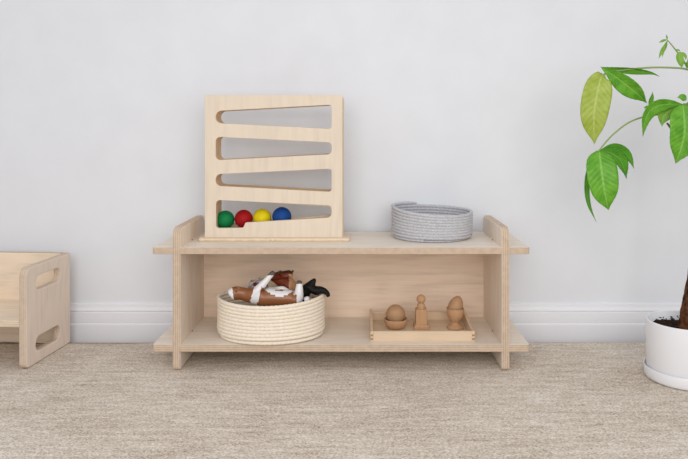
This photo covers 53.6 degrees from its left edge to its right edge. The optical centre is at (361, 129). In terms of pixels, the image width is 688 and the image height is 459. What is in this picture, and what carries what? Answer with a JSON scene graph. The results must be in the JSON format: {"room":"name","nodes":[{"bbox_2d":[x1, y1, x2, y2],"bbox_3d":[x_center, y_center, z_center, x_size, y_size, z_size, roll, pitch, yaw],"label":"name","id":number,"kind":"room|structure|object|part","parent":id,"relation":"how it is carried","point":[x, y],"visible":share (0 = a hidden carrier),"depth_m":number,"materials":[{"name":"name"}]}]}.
{"room":"children's room","nodes":[
{"label":"children's room","id":0,"kind":"room"},
{"bbox_2d":[0,0,687,302],"bbox_3d":[-0.061,-0.588,2.366,8.000,2.618,0.100,0,0,0],"label":"wall","id":1,"kind":"structure","parent":0,"point":[474,105],"depth_m":2.32,"materials":[{"name":"white paint"}]},
{"bbox_2d":[0,303,681,342],"bbox_3d":[-0.061,0.656,2.308,8.000,0.132,0.016,0,0,0],"label":"baseboard","id":2,"kind":"structure","parent":1,"relation":"attached to","point":[89,322],"depth_m":2.30,"materials":[{"name":"white paint"}]},
{"bbox_3d":[-0.061,0.772,-0.800,8.000,0.100,6.433,0,0,0],"label":"floor","id":3,"kind":"structure","parent":0,"visible":0},
{"bbox_2d":[0,342,687,458],"bbox_3d":[-0.061,0.713,0.417,4.800,0.018,3.669,0,0,0],"label":"rug","id":4,"kind":"object","parent":3,"relation":"on","point":[598,400],"visible":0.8,"depth_m":1.72,"materials":[{"name":"beige carpet"}]},
{"bbox_2d":[0,252,69,367],"bbox_3d":[-1.157,0.555,2.133,0.370,0.297,0.258,0,0,4],"label":"chair","id":5,"kind":"object","parent":4,"relation":"on","point":[34,286],"visible":1,"depth_m":2.15,"materials":[{"name":"beige wood"}]},
{"bbox_3d":[-1.158,0.571,2.127,0.323,0.020,0.239,0,0,4],"label":"seat","id":6,"kind":"part","parent":5,"relation":"part of","materials":[{"name":"brown wood"}]},
{"bbox_2d":[153,215,528,369],"bbox_3d":[-0.061,0.494,2.138,1.102,0.418,0.312,0,0,0],"label":"shelf","id":7,"kind":"object","parent":4,"relation":"on","point":[376,271],"visible":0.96,"depth_m":2.17,"materials":[{"name":"brown wood"}]},
{"bbox_3d":[-0.542,0.494,2.137,0.023,0.418,0.310,0,0,0],"label":"panel","id":8,"kind":"part","parent":7,"relation":"part of","materials":[{"name":"brown wood"}]},
{"bbox_2d":[217,285,325,344],"bbox_3d":[-0.279,0.563,2.091,0.340,0.129,0.264,0,0,0],"label":"rope basket","id":9,"kind":"object","parent":7,"relation":"on","point":[238,321],"visible":0.84,"depth_m":1.98,"materials":[{"name":"beige fabric"}]},
{"bbox_2d":[247,278,267,288],"bbox_3d":[-0.323,0.484,2.113,0.064,0.048,0.046,0,0,0],"label":"animal","id":10,"kind":"object","parent":9,"relation":"in","point":[252,283],"visible":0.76,"depth_m":2.10},
{"bbox_2d":[228,271,302,305],"bbox_3d":[-0.288,0.477,2.041,0.226,0.108,0.056,0,0,0],"label":"cow","id":11,"kind":"object","parent":9,"relation":"in","point":[257,295],"visible":0.97,"depth_m":2.02},
{"bbox_2d":[271,270,295,290],"bbox_3d":[-0.242,0.476,2.108,0.088,0.085,0.064,0,0,0],"label":"bull","id":12,"kind":"object","parent":9,"relation":"in","point":[281,278],"visible":0.79,"depth_m":2.08,"materials":[{"name":"brown plastic"}]},
{"bbox_2d":[302,278,329,301],"bbox_3d":[-0.148,0.495,2.065,0.094,0.085,0.053,0,0,23],"label":"animal","id":13,"kind":"object","parent":9,"relation":"in","point":[309,287],"visible":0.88,"depth_m":2.06},
{"bbox_2d":[198,95,349,241],"bbox_3d":[-0.270,0.118,2.142,0.466,0.451,0.120,0,0,0],"label":"wooden toy","id":14,"kind":"object","parent":7,"relation":"on","point":[330,227],"visible":0.95,"depth_m":2.10,"materials":[{"name":"brown wood"}]},
{"bbox_2d":[218,210,233,227],"bbox_3d":[-0.431,0.283,2.142,0.057,0.057,0.057,0,0,0],"label":"ball","id":15,"kind":"object","parent":14,"relation":"in","point":[225,218],"visible":0.81,"depth_m":2.12,"materials":[{"name":"green wood"}]},
{"bbox_2d":[235,210,252,226],"bbox_3d":[-0.373,0.281,2.142,0.057,0.057,0.057,0,0,0],"label":"ball","id":16,"kind":"object","parent":14,"relation":"in","point":[242,216],"visible":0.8,"depth_m":2.12,"materials":[{"name":"red wood"}]},
{"bbox_2d":[253,209,270,221],"bbox_3d":[-0.315,0.278,2.142,0.057,0.057,0.057,0,0,0],"label":"ball","id":17,"kind":"object","parent":14,"relation":"in","point":[261,214],"visible":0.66,"depth_m":2.12,"materials":[{"name":"yellow wood"}]},
{"bbox_3d":[-0.270,0.338,2.143,0.466,0.012,0.119,0,0,0],"label":"board","id":18,"kind":"part","parent":14,"relation":"part of","materials":[{"name":"brown wood"}]},
{"bbox_3d":[-0.271,0.114,2.178,0.426,0.436,0.012,0,0,0],"label":"panel","id":19,"kind":"part","parent":14,"relation":"part of","materials":[{"name":"brown wood"}]},
{"bbox_2d":[272,207,290,219],"bbox_3d":[-0.253,0.274,2.142,0.060,0.060,0.060,0,0,0],"label":"ball","id":20,"kind":"object","parent":14,"relation":"in","point":[281,213],"visible":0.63,"depth_m":2.12,"materials":[{"name":"blue wood"}]},
{"bbox_3d":[-0.061,0.496,2.288,0.940,0.266,0.012,0,0,0],"label":"panel","id":21,"kind":"part","parent":7,"relation":"part of","materials":[{"name":"brown wood"}]},
{"bbox_2d":[370,309,474,341],"bbox_3d":[0.179,0.607,2.122,0.309,0.041,0.223,0,0,0],"label":"wooden tray","id":22,"kind":"object","parent":7,"relation":"on","point":[438,321],"visible":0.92,"depth_m":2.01,"materials":[{"name":"brown wood"}]},
{"bbox_2d":[384,317,406,329],"bbox_3d":[0.105,0.607,2.130,0.074,0.031,0.074,0,0,0],"label":"bowl","id":23,"kind":"object","parent":22,"relation":"in","point":[392,325],"visible":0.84,"depth_m":2.10,"materials":[{"name":"brown wood"}]},
{"bbox_2d":[386,304,404,321],"bbox_3d":[0.105,0.578,2.130,0.060,0.060,0.060,0,0,0],"label":"ball","id":24,"kind":"object","parent":23,"relation":"in","point":[395,312],"visible":0.8,"depth_m":2.11,"materials":[{"name":"brown wood"}]},
{"bbox_2d":[413,307,428,329],"bbox_3d":[0.185,0.591,2.133,0.046,0.062,0.046,0,0,0],"label":"stand","id":25,"kind":"object","parent":22,"relation":"in","point":[420,323],"visible":0.98,"depth_m":2.12,"materials":[{"name":"brown wood"}]},
{"bbox_2d":[417,294,425,308],"bbox_3d":[0.185,0.554,2.133,0.029,0.074,0.029,0,0,0],"label":"doll","id":26,"kind":"object","parent":25,"relation":"on","point":[421,298],"visible":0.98,"depth_m":2.12,"materials":[{"name":"brown wood"}]},
{"bbox_2d":[446,307,463,329],"bbox_3d":[0.292,0.591,2.131,0.054,0.063,0.054,0,0,0],"label":"egg cup","id":27,"kind":"object","parent":22,"relation":"in","point":[455,316],"visible":0.91,"depth_m":2.11,"materials":[{"name":"brown wood"}]},
{"bbox_2d":[448,296,462,309],"bbox_3d":[0.293,0.551,2.131,0.048,0.060,0.046,0,0,0],"label":"egg","id":28,"kind":"object","parent":27,"relation":"in","point":[456,303],"visible":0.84,"depth_m":2.12,"materials":[{"name":"brown wood"}]},
{"bbox_2d":[391,201,472,242],"bbox_3d":[0.224,0.292,2.183,0.261,0.104,0.261,0,0,20],"label":"rope basket","id":29,"kind":"object","parent":7,"relation":"on","point":[411,221],"visible":1,"depth_m":2.08,"materials":[{"name":"grey fabric"}]},
{"bbox_3d":[0.419,0.494,2.137,0.023,0.418,0.310,0,0,0],"label":"panel","id":30,"kind":"part","parent":7,"relation":"part of","materials":[{"name":"brown wood"}]},
{"bbox_2d":[580,35,687,378],"bbox_3d":[0.812,0.214,1.925,0.422,0.966,0.211,0,0,0],"label":"tree","id":31,"kind":"object","parent":4,"relation":"on","point":[666,330],"visible":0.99,"depth_m":1.88,"materials":[{"name":"green plant"}]},
{"bbox_3d":[0.918,0.618,1.925,0.213,0.158,0.213,0,0,0],"label":"pot","id":32,"kind":"part","parent":31,"relation":"part of","materials":[{"name":"white ceramic"}]},
{"bbox_2d":[643,358,687,390],"bbox_3d":[0.918,0.686,1.925,0.224,0.034,0.224,0,0,0],"label":"saucer","id":33,"kind":"object","parent":4,"relation":"on","point":[670,381],"visible":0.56,"depth_m":1.86,"materials":[{"name":"white ceramic"}]}
]}

